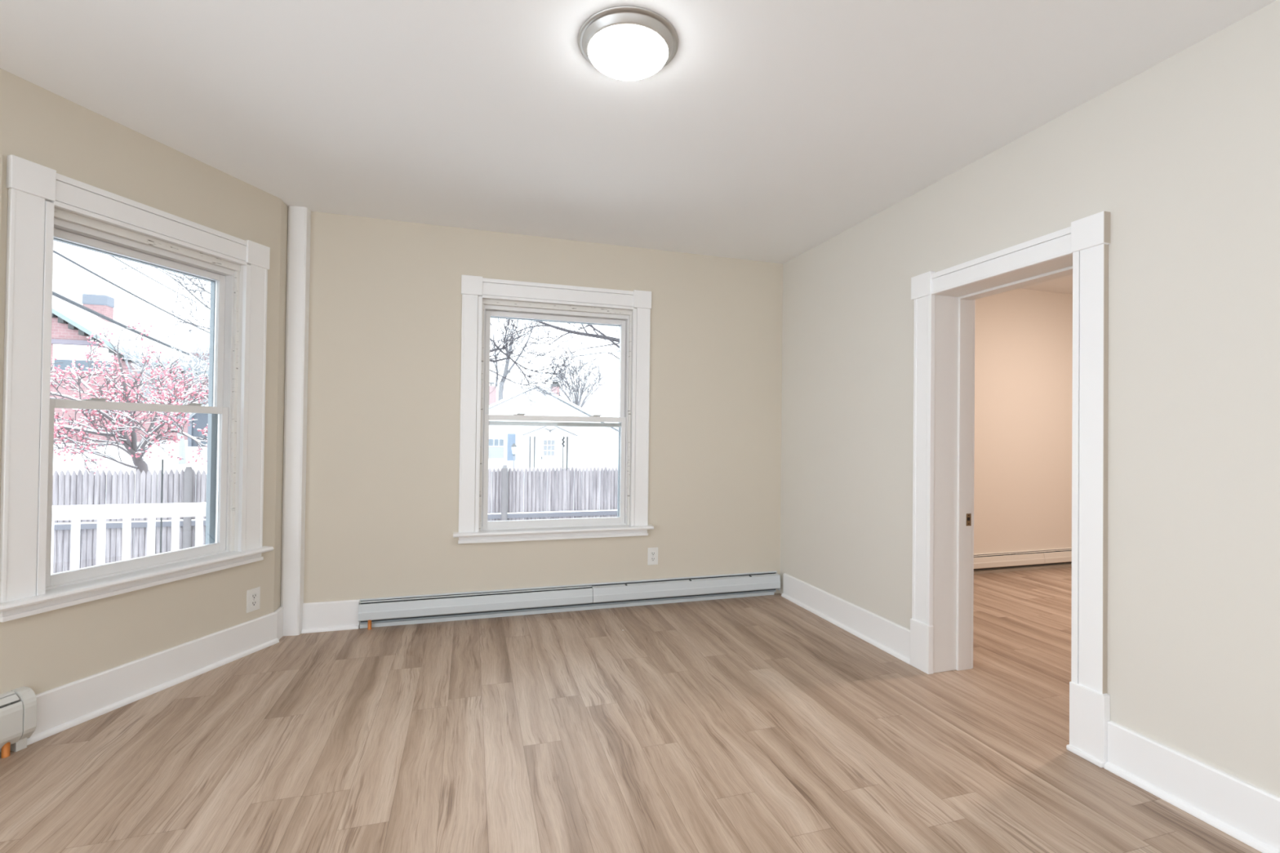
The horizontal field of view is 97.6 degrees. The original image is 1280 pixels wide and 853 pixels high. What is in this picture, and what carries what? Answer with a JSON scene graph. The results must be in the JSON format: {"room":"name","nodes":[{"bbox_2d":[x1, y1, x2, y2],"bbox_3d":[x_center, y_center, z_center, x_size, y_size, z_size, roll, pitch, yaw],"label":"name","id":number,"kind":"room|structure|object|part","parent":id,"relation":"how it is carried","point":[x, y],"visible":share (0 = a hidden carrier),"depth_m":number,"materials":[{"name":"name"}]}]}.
{"room":"empty living room","nodes":[
{"label":"empty living room","id":0,"kind":"room"},
{"bbox_2d":[0,68,281,752],"bbox_3d":[-2.528,-0.066,2.188,0.220,2.820,2.329,1,-1,15],"label":"wall","id":1,"kind":"structure","parent":0,"point":[42,652],"depth_m":2.55,"materials":[{"name":"beige paint"}]},
{"bbox_2d":[0,153,3,256],"bbox_3d":[-2.453,-0.181,1.998,0.020,1.697,0.230,1,-1,15],"label":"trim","id":2,"kind":"structure","parent":1,"relation":"attached to","point":[1,155],"depth_m":2.11,"materials":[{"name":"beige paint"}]},
{"bbox_2d":[0,686,36,758],"bbox_3d":[-2.513,1.126,1.699,0.078,0.225,1.015,1,-1,15],"label":"baseboard heater","id":3,"kind":"object","parent":1,"relation":"attached to","point":[18,707],"visible":1,"depth_m":2.14,"materials":[{"name":"white metal"}]},
{"bbox_3d":[-2.542,1.111,1.687,0.028,0.194,0.977,1,-1,15],"label":"plate","id":4,"kind":"part","parent":3,"relation":"part of","materials":[{"name":"white metal"}]},
{"bbox_3d":[-2.499,1.124,1.675,0.030,0.157,0.977,1,-1,15],"label":"panel","id":5,"kind":"part","parent":3,"relation":"part of","materials":[{"name":"white metal"}]},
{"bbox_2d":[0,154,273,622],"bbox_3d":[-2.382,-0.141,2.687,0.328,1.778,1.154,1,-1,15],"label":"window","id":6,"kind":"structure","parent":1,"relation":"in","point":[45,206],"depth_m":2.48,"materials":[{"name":"white paint"}]},
{"bbox_3d":[-2.401,-0.121,2.195,0.022,1.582,0.130,1,-1,15],"label":"casing","id":7,"kind":"part","parent":6,"relation":"part of","materials":[{"name":"white paint"}]},
{"bbox_3d":[-2.363,0.279,2.676,0.034,0.778,0.782,1,-1,15],"label":"sash","id":8,"kind":"part","parent":6,"relation":"part of","materials":[{"name":"white plastic"}]},
{"bbox_3d":[-2.389,-0.453,2.694,0.030,0.755,0.782,1,-1,15],"label":"sash","id":9,"kind":"part","parent":6,"relation":"part of","materials":[{"name":"white plastic"}]},
{"bbox_3d":[-2.392,-0.107,2.690,0.118,1.574,0.840,1,-1,15],"label":"frame","id":10,"kind":"part","parent":6,"relation":"part of","materials":[{"name":"white plastic"}]},
{"bbox_3d":[-2.268,-0.955,2.669,0.024,0.132,0.836,1,-1,15],"label":"head casing","id":11,"kind":"part","parent":6,"relation":"part of","materials":[{"name":"white paint"}]},
{"bbox_3d":[-2.157,-0.108,3.125,0.022,1.582,0.130,1,-1,15],"label":"casing","id":12,"kind":"part","parent":6,"relation":"part of","materials":[{"name":"white paint"}]},
{"bbox_2d":[26,612,279,745],"bbox_3d":[-2.265,1.165,2.734,0.034,0.175,1.125,1,-1,15],"label":"baseboard","id":13,"kind":"structure","parent":1,"relation":"attached to","point":[60,708],"depth_m":2.60,"materials":[{"name":"white paint"}]},
{"bbox_2d":[246,586,260,613],"bbox_3d":[-2.168,0.973,3.145,0.009,0.126,0.080,1,-1,15],"label":"wall outlet","id":14,"kind":"object","parent":1,"relation":"attached to","point":[253,596],"visible":1,"depth_m":3.14,"materials":[{"name":"white plastic"}]},
{"bbox_2d":[250,600,256,606],"bbox_3d":[-2.167,0.993,3.145,0.004,0.030,0.034,1,-1,15],"label":"receptacle","id":15,"kind":"object","parent":14,"relation":"attached to","point":[253,602],"depth_m":3.14,"materials":[{"name":"grey plastic"}]},
{"bbox_2d":[251,592,257,599],"bbox_3d":[-2.166,0.953,3.145,0.004,0.030,0.034,1,-1,15],"label":"receptacle","id":16,"kind":"object","parent":14,"relation":"attached to","point":[254,595],"depth_m":3.14,"materials":[{"name":"grey plastic"}]},
{"bbox_2d":[273,200,288,612],"bbox_3d":[-2.308,-0.050,3.432,0.268,2.820,0.393,1,-1,-17],"label":"wall","id":17,"kind":"structure","parent":0,"point":[284,212],"depth_m":3.35,"materials":[{"name":"beige paint"}]},
{"bbox_2d":[274,606,283,639],"bbox_3d":[-2.146,1.173,3.333,0.019,0.176,0.119,1,-1,-14],"label":"baseboard","id":18,"kind":"structure","parent":17,"relation":"attached to","point":[280,611],"depth_m":3.33,"materials":[{"name":"white paint"}]},
{"bbox_2d":[303,211,782,626],"bbox_3d":[-0.525,-0.022,4.042,3.562,2.820,0.220,1,-1,-17],"label":"wall","id":19,"kind":"structure","parent":0,"point":[385,319],"depth_m":3.74,"materials":[{"name":"beige paint"}]},
{"bbox_2d":[280,205,311,635],"bbox_3d":[-2.108,-0.038,3.436,0.114,2.600,0.102,1,-1,-17],"label":"pipe","id":20,"kind":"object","parent":19,"relation":"attached to","point":[296,361],"depth_m":3.40,"materials":[{"name":"white metal"}]},
{"bbox_2d":[301,599,359,633],"bbox_3d":[-1.917,1.178,3.479,0.316,0.175,0.034,1,-1,-17],"label":"baseboard","id":21,"kind":"structure","parent":19,"relation":"attached to","point":[335,615],"depth_m":3.48,"materials":[{"name":"white paint"}]},
{"bbox_2d":[453,275,653,543],"bbox_3d":[-0.594,-0.105,4.006,1.374,1.778,0.328,1,-1,-17],"label":"window","id":22,"kind":"structure","parent":19,"relation":"in","point":[628,310],"depth_m":3.92,"materials":[{"name":"white paint"}]},
{"bbox_3d":[-1.129,-0.089,3.732,0.130,1.582,0.022,1,-1,-17],"label":"casing","id":23,"kind":"part","parent":22,"relation":"part of","materials":[{"name":"white paint"}]},
{"bbox_3d":[-0.592,0.314,3.978,1.002,0.778,0.034,1,-1,-17],"label":"sash","id":24,"kind":"part","parent":22,"relation":"part of","materials":[{"name":"white plastic"}]},
{"bbox_3d":[-0.594,-0.398,4.020,1.002,0.793,0.030,1,-1,-17],"label":"sash","id":25,"kind":"part","parent":22,"relation":"part of","materials":[{"name":"clear glass"}]},
{"bbox_3d":[-0.598,-0.071,4.016,1.060,1.574,0.118,1,-1,-17],"label":"frame","id":26,"kind":"part","parent":22,"relation":"part of","materials":[{"name":"white plastic"}]},
{"bbox_3d":[-0.553,-0.921,3.912,1.056,0.132,0.024,1,-1,-17],"label":"head casing","id":27,"kind":"part","parent":22,"relation":"part of","materials":[{"name":"white paint"}]},
{"bbox_3d":[0.002,-0.071,4.075,0.130,1.582,0.022,1,-1,-17],"label":"casing","id":28,"kind":"part","parent":22,"relation":"part of","materials":[{"name":"white paint"}]},
{"bbox_2d":[358,570,780,630],"bbox_3d":[-0.341,1.201,3.937,2.963,0.177,0.070,1,-1,-17],"label":"baseboard heater","id":29,"kind":"object","parent":19,"relation":"attached to","point":[463,606],"visible":1,"depth_m":3.85,"materials":[{"name":"white metal"}]},
{"bbox_3d":[-1.040,1.170,3.697,1.481,0.102,0.015,1,-1,-17],"label":"panel","id":30,"kind":"part","parent":29,"relation":"part of","materials":[{"name":"white metal"}]},
{"bbox_3d":[0.378,1.192,4.126,1.476,0.102,0.015,1,-1,-17],"label":"panel","id":31,"kind":"part","parent":29,"relation":"part of","materials":[{"name":"white metal"}]},
{"bbox_2d":[647,547,657,564],"bbox_3d":[0.095,0.950,4.103,0.080,0.126,0.009,1,-1,-17],"label":"wall outlet","id":32,"kind":"object","parent":19,"relation":"attached to","point":[652,556],"visible":1,"depth_m":4.10,"materials":[{"name":"white plastic"}]},
{"bbox_2d":[650,556,655,561],"bbox_3d":[0.096,0.970,4.101,0.034,0.030,0.004,1,-1,-17],"label":"receptacle","id":33,"kind":"object","parent":32,"relation":"attached to","point":[652,558],"depth_m":4.10,"materials":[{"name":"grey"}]},
{"bbox_2d":[650,551,655,555],"bbox_3d":[0.096,0.930,4.101,0.034,0.030,0.004,1,-1,-17],"label":"receptacle","id":34,"kind":"object","parent":32,"relation":"attached to","point":[652,553],"depth_m":4.10,"materials":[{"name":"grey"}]},
{"bbox_2d":[0,566,1262,852],"bbox_3d":[2.146,1.351,1.387,9.850,0.120,7.030,1,-1,-17],"label":"floor","id":35,"kind":"structure","parent":0,"point":[757,724],"depth_m":2.19,"materials":[{"name":"brown wood"}]},
{"bbox_2d":[0,0,1276,263],"bbox_3d":[-0.136,-1.404,0.638,4.869,0.120,6.780,1,-1,-17],"label":"ceiling","id":36,"kind":"structure","parent":0,"point":[773,130],"depth_m":2.24,"materials":[{"name":"white paint"}]},
{"bbox_2d":[577,5,678,79],"bbox_3d":[-0.042,-1.295,1.946,0.349,0.068,0.349,1,-1,-17],"label":"ceiling lamp","id":37,"kind":"object","parent":36,"relation":"attached to","point":[623,42],"visible":1,"depth_m":1.87,"materials":[{"name":"white glass"}]},
{"bbox_3d":[-0.042,-1.281,1.946,0.273,0.040,0.273,1,-1,-17],"label":"lamp shade","id":38,"kind":"part","parent":37,"relation":"part of","materials":[{"name":"white glass"}]},
{"bbox_2d":[973,288,1072,554],"bbox_3d":[3.560,0.002,5.403,4.857,2.900,0.220,1,-1,-17],"label":"wall","id":39,"kind":"structure","parent":0,"point":[1024,337],"depth_m":5.31,"materials":[{"name":"beige paint"}]},
{"bbox_2d":[973,547,1071,573],"bbox_3d":[3.518,1.261,5.230,3.400,0.177,0.070,1,-1,-17],"label":"baseboard heater","id":40,"kind":"object","parent":39,"relation":"attached to","point":[1002,562],"visible":0.24,"depth_m":5.23,"materials":[{"name":"white metal"}]},
{"bbox_3d":[2.857,1.231,5.001,1.997,0.102,0.015,1,-1,-17],"label":"panel","id":41,"kind":"part","parent":40,"relation":"part of","materials":[{"name":"white metal"}]},
{"bbox_3d":[4.484,1.256,5.493,1.397,0.102,0.015,1,-1,-17],"label":"panel","id":42,"kind":"part","parent":40,"relation":"part of","materials":[{"name":"white metal"}]},
{"bbox_2d":[779,0,1279,797],"bbox_3d":[2.159,-0.059,1.401,0.244,2.900,7.030,1,-1,-17],"label":"wall","id":43,"kind":"structure","parent":0,"point":[1182,154],"depth_m":2.02,"materials":[{"name":"beige paint"}]},
{"bbox_2d":[781,573,910,664],"bbox_3d":[1.298,1.219,3.700,0.034,0.175,1.322,1,-1,-17],"label":"baseboard","id":44,"kind":"structure","parent":43,"relation":"attached to","point":[893,638],"depth_m":3.55,"materials":[{"name":"white paint"}]},
{"bbox_2d":[910,210,1110,768],"bbox_3d":[1.763,0.238,2.650,0.310,2.124,0.990,1,-1,-17],"label":"door frame","id":45,"kind":"structure","parent":43,"relation":"in","point":[941,622],"depth_m":2.80,"materials":[{"name":"white paint"}]},
{"bbox_3d":[1.525,0.175,3.016,0.027,1.772,0.121,1,-1,-17],"label":"casing","id":46,"kind":"part","parent":45,"relation":"part of","materials":[{"name":"white paint"}]},
{"bbox_3d":[1.767,0.501,3.014,0.031,0.066,0.002,1,-1,-17],"label":"strike plate","id":47,"kind":"part","parent":45,"relation":"part of","materials":[{"name":"gold metal"}]},
{"bbox_3d":[1.902,0.251,2.690,0.020,2.102,0.962,1,-1,-17],"label":"casing","id":48,"kind":"part","parent":45,"relation":"part of","materials":[{"name":"white paint"}]},
{"bbox_3d":[1.658,-0.756,2.622,0.028,0.111,0.728,1,-1,-17],"label":"head casing","id":49,"kind":"part","parent":45,"relation":"part of","materials":[{"name":"white paint"}]},
{"bbox_3d":[1.770,0.170,2.208,0.026,1.772,0.115,1,-1,-17],"label":"casing","id":50,"kind":"part","parent":45,"relation":"part of","materials":[{"name":"white paint"}]},
{"bbox_2d":[1103,720,1279,852],"bbox_3d":[2.373,1.193,0.151,0.034,0.175,4.131,1,-1,-17],"label":"baseboard","id":51,"kind":"structure","parent":43,"relation":"attached to","point":[1249,814],"depth_m":1.86,"materials":[{"name":"white paint"}]},
{"bbox_2d":[1021,274,1072,293],"bbox_3d":[4.342,-1.387,2.803,4.907,0.120,5.630,1,-1,-17],"label":"ceiling","id":52,"kind":"structure","parent":0,"point":[1064,284],"depth_m":5.22,"materials":[{"name":"white paint"}]},
{"label":"outside","id":53,"kind":"structure","parent":0,"visible":0},
{"bbox_2d":[53,440,607,555],"bbox_3d":[-13.635,1.968,44.966,120.000,1.944,110.000,1,-1,-17],"label":"ground","id":54,"kind":"structure","parent":53,"point":[154,463],"depth_m":17.42,"materials":[{"name":"white snow"}]},
{"bbox_2d":[49,321,208,546],"bbox_3d":[-10.709,0.192,11.526,5.032,4.711,5.105,1,-1,-27],"label":"tree","id":55,"kind":"object","parent":54,"relation":"on","point":[136,452],"visible":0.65,"depth_m":11.01,"materials":[{"name":"pink plant"}]},
{"bbox_2d":[52,466,206,573],"bbox_3d":[-8.845,1.628,9.116,6.803,1.930,0.139,1,-1,-17],"label":"fence","id":56,"kind":"object","parent":54,"relation":"on","point":[68,489],"visible":0.38,"depth_m":9.24,"materials":[{"name":"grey wood"}]},
{"bbox_3d":[-8.845,1.618,9.121,6.800,0.090,0.057,1,-1,-17],"label":"rail","id":57,"kind":"part","parent":56,"relation":"part of","materials":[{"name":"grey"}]},
{"bbox_3d":[-7.644,1.646,9.471,0.122,1.930,0.123,1,-1,-17],"label":"post","id":58,"kind":"part","parent":56,"relation":"part of","materials":[{"name":"white wood"}]},
{"bbox_2d":[49,283,208,442],"bbox_3d":[-29.132,-2.367,27.523,10.950,9.530,9.270,1,-1,-17],"label":"brick house","id":59,"kind":"structure","parent":54,"relation":"on","point":[71,325],"depth_m":24.83,"materials":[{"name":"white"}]},
{"bbox_3d":[-25.059,-2.678,24.351,0.620,0.460,0.025,1,-1,-17],"label":"pane","id":60,"kind":"part","parent":59,"relation":"part of","materials":[{"name":"grey"}]},
{"bbox_2d":[53,345,72,359],"bbox_3d":[-25.052,-3.208,24.355,0.620,0.600,0.030,1,-1,-17],"label":"blind","id":61,"kind":"object","parent":59,"relation":"hanging from","point":[60,352],"depth_m":24.34,"materials":[{"name":"white"}]},
{"bbox_3d":[-24.355,-2.667,24.564,0.630,0.460,0.025,1,-1,-17],"label":"pane","id":62,"kind":"part","parent":59,"relation":"part of","materials":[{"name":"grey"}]},
{"bbox_2d":[75,346,93,360],"bbox_3d":[-24.348,-3.197,24.567,0.630,0.600,0.030,1,-1,-17],"label":"blind","id":63,"kind":"object","parent":59,"relation":"hanging from","point":[80,355],"depth_m":24.53,"materials":[{"name":"white"}]},
{"bbox_3d":[-23.690,-2.657,24.765,0.560,0.460,0.025,1,-1,-17],"label":"pane","id":64,"kind":"part","parent":59,"relation":"part of","materials":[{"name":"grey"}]},
{"bbox_2d":[95,346,111,361],"bbox_3d":[-23.683,-3.187,24.769,0.560,0.600,0.030,1,-1,-17],"label":"blind","id":65,"kind":"object","parent":59,"relation":"hanging from","point":[105,354],"depth_m":24.76,"materials":[{"name":"white"}]},
{"bbox_2d":[109,257,210,342],"bbox_3d":[-12.825,-2.068,16.169,4.263,8.409,2.868,1,-1,11],"label":"bare tree","id":66,"kind":"object","parent":54,"relation":"on","point":[174,274],"visible":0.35,"depth_m":15.59,"materials":[{"name":"grey plant"}]},
{"bbox_2d":[160,459,163,553],"bbox_3d":[-7.793,1.571,9.123,0.026,2.070,0.023,1,-1,-17],"label":"stake","id":67,"kind":"object","parent":54,"relation":"on","point":[162,481],"visible":0.65,"depth_m":9.12,"materials":[{"name":"grey metal"}]},
{"bbox_2d":[115,332,208,464],"bbox_3d":[-14.091,-0.959,17.209,5.663,4.310,3.011,0,-1,34],"label":"bare tree","id":68,"kind":"object","parent":54,"relation":"on","point":[182,453],"visible":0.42,"depth_m":17.03,"materials":[{"name":"grey plant"}]},
{"bbox_2d":[183,346,208,401],"bbox_3d":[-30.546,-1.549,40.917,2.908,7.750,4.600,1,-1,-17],"label":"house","id":69,"kind":"structure","parent":54,"relation":"on","point":[187,348],"depth_m":38.56,"materials":[{"name":"white brick"}]},
{"bbox_2d":[187,404,208,446],"bbox_3d":[-16.261,0.540,22.188,2.450,3.110,2.500,1,-1,-17],"label":"garden shed","id":70,"kind":"object","parent":54,"relation":"on","point":[202,422],"visible":0.06,"depth_m":21.07,"materials":[{"name":"grey"}]},
{"bbox_2d":[488,382,496,404],"bbox_3d":[-15.091,-0.447,51.282,9.600,6.940,6.500,1,-1,-17],"label":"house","id":71,"kind":"structure","parent":54,"relation":"on","point":[492,396],"depth_m":49.38,"materials":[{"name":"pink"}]},
{"bbox_2d":[511,443,516,469],"bbox_3d":[-5.396,1.752,23.953,0.270,2.085,0.234,1,-1,-17],"label":"lamp post","id":72,"kind":"object","parent":54,"relation":"on","point":[513,446],"visible":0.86,"depth_m":23.92,"materials":[{"name":"grey metal"}]},
{"bbox_3d":[-5.387,1.020,23.960,0.210,0.301,0.182,1,-1,-17],"label":"lantern glass","id":73,"kind":"part","parent":72,"relation":"part of","materials":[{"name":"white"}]},
{"bbox_2d":[489,320,546,400],"bbox_3d":[-9.113,-3.326,40.540,4.963,12.551,3.403,1,-1,11],"label":"bare tree","id":74,"kind":"object","parent":54,"relation":"on","point":[506,371],"visible":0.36,"depth_m":39.94,"materials":[{"name":"grey plant"}]},
{"bbox_2d":[488,318,579,422],"bbox_3d":[-2.825,-0.718,13.052,3.092,6.895,1.768,1,-1,7],"label":"bare tree","id":75,"kind":"object","parent":54,"relation":"on","point":[506,345],"visible":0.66,"depth_m":12.96,"materials":[{"name":"grey plant"}]},
{"bbox_2d":[487,465,617,520],"bbox_3d":[-1.570,1.739,11.317,6.800,1.930,0.139,1,-1,-17],"label":"fence","id":76,"kind":"object","parent":54,"relation":"on","point":[589,494],"visible":0.34,"depth_m":11.30,"materials":[{"name":"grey wood"}]},
{"bbox_3d":[-2.659,1.722,10.979,0.122,1.930,0.123,1,-1,-17],"label":"post","id":77,"kind":"part","parent":76,"relation":"part of","materials":[{"name":"white wood"}]},
{"bbox_3d":[-1.572,1.774,11.322,6.800,0.090,0.057,1,-1,-17],"label":"rail","id":78,"kind":"part","parent":76,"relation":"part of","materials":[{"name":"grey wood"}]},
{"bbox_2d":[488,384,618,484],"bbox_3d":[-6.214,0.413,31.222,12.000,5.000,9.630,1,-1,-17],"label":"house","id":79,"kind":"structure","parent":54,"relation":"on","point":[537,446],"depth_m":28.05,"materials":[{"name":"white"}]},
{"bbox_3d":[-7.021,0.783,27.391,0.704,0.326,0.030,1,-1,-17],"label":"pane","id":80,"kind":"part","parent":79,"relation":"part of","materials":[{"name":"grey"}]},
{"bbox_2d":[488,446,504,458],"bbox_3d":[-7.027,1.281,27.386,0.744,0.570,0.030,1,-1,-17],"label":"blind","id":81,"kind":"object","parent":79,"relation":"hanging from","point":[495,452],"depth_m":27.38,"materials":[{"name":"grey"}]},
{"bbox_2d":[506,433,515,460],"bbox_3d":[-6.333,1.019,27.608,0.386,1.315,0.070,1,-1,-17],"label":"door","id":82,"kind":"structure","parent":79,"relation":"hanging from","point":[511,437],"depth_m":27.57,"materials":[{"name":"blue paint"}]},
{"bbox_3d":[-5.237,1.579,26.671,0.070,2.294,0.070,1,-1,-17],"label":"porch post","id":83,"kind":"part","parent":79,"relation":"part of","materials":[{"name":"grey wood"}]},
{"bbox_3d":[-5.039,1.582,26.731,0.070,2.294,0.070,1,-1,-17],"label":"porch post","id":84,"kind":"part","parent":79,"relation":"part of","materials":[{"name":"grey wood"}]},
{"bbox_3d":[-4.574,1.519,28.163,1.002,2.163,0.120,1,-1,-17],"label":"door frame","id":85,"kind":"part","parent":79,"relation":"part of","materials":[{"name":"white wood"}]},
{"bbox_3d":[-4.579,1.569,28.177,0.802,2.063,0.090,1,-1,-17],"label":"door","id":86,"kind":"part","parent":79,"relation":"part of","materials":[{"name":"white wood"}]},
{"bbox_3d":[-4.560,1.073,28.136,0.538,0.773,0.025,1,-1,-17],"label":"door pane","id":87,"kind":"part","parent":79,"relation":"part of","materials":[{"name":"grey glass"}]},
{"bbox_3d":[-5.126,-0.457,27.670,12.000,3.050,0.070,1,-1,-17],"label":"rake trim","id":88,"kind":"part","parent":79,"relation":"part of","materials":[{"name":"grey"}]},
{"bbox_3d":[-3.539,1.605,27.185,0.070,2.294,0.070,1,-1,-17],"label":"porch post","id":89,"kind":"part","parent":79,"relation":"part of","materials":[{"name":"grey wood"}]},
{"bbox_2d":[489,318,619,386],"bbox_3d":[-1.188,0.112,8.549,3.359,5.174,2.076,0,-1,25],"label":"bare tree","id":90,"kind":"object","parent":54,"relation":"on","point":[603,336],"visible":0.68,"depth_m":8.85,"materials":[{"name":"grey plant"}]},
{"bbox_2d":[550,382,559,395],"bbox_3d":[-7.000,-0.192,44.848,9.900,6.486,6.500,1,-1,-17],"label":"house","id":91,"kind":"structure","parent":54,"relation":"on","point":[557,390],"depth_m":43.01,"materials":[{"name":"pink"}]},
{"bbox_2d":[540,351,608,408],"bbox_3d":[-6.367,-2.066,54.202,6.047,10.429,6.377,1,-1,9],"label":"bare tree","id":92,"kind":"object","parent":54,"relation":"on","point":[577,400],"visible":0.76,"depth_m":53.46,"materials":[{"name":"grey plant"}]},
{"bbox_2d":[582,395,618,427],"bbox_3d":[-1.069,0.357,40.109,7.400,5.428,3.800,1,-1,-17],"label":"garage","id":93,"kind":"structure","parent":54,"relation":"on","point":[609,407],"depth_m":37.99,"materials":[{"name":"white"}]},
{"bbox_3d":[-4.342,2.002,3.112,3.950,1.260,0.600,1,-1,-17],"label":"porch deck","id":94,"kind":"object","parent":54,"relation":"on","visible":0},
{"bbox_2d":[50,502,206,573],"bbox_3d":[-4.358,0.904,3.272,3.700,0.940,0.120,1,-1,-17],"label":"porch railing","id":95,"kind":"object","parent":94,"relation":"on","point":[101,513],"visible":0.23,"depth_m":3.58,"materials":[{"name":"white wood"}]},
{"bbox_3d":[-4.325,0.541,3.284,3.640,0.058,0.090,1,-1,-17],"label":"rail","id":96,"kind":"part","parent":95,"relation":"part of","materials":[{"name":"white wood"}]},
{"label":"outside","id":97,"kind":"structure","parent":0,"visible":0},
{"bbox_2d":[53,249,209,333],"bbox_3d":[-15.732,-3.992,18.602,0.049,0.513,23.866,1,-1,-25],"label":"cable","id":98,"kind":"object","parent":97,"point":[54,251],"visible":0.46,"depth_m":14.87,"materials":[{"name":"grey plastic"}]},
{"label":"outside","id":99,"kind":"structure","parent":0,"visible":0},
{"bbox_2d":[52,290,206,360],"bbox_3d":[-15.654,-2.843,18.601,0.085,0.471,23.762,1,-1,-25],"label":"cable","id":100,"kind":"object","parent":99,"point":[55,294],"visible":0.46,"depth_m":14.40,"materials":[{"name":"grey plastic"}]},
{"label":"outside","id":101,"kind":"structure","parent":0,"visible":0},
{"bbox_2d":[110,255,208,308],"bbox_3d":[-16.274,-4.937,19.602,0.030,1.804,24.356,1,-1,-28],"label":"cable","id":102,"kind":"object","parent":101,"point":[110,255],"visible":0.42,"depth_m":17.22,"materials":[{"name":"grey plastic"}]}
]}

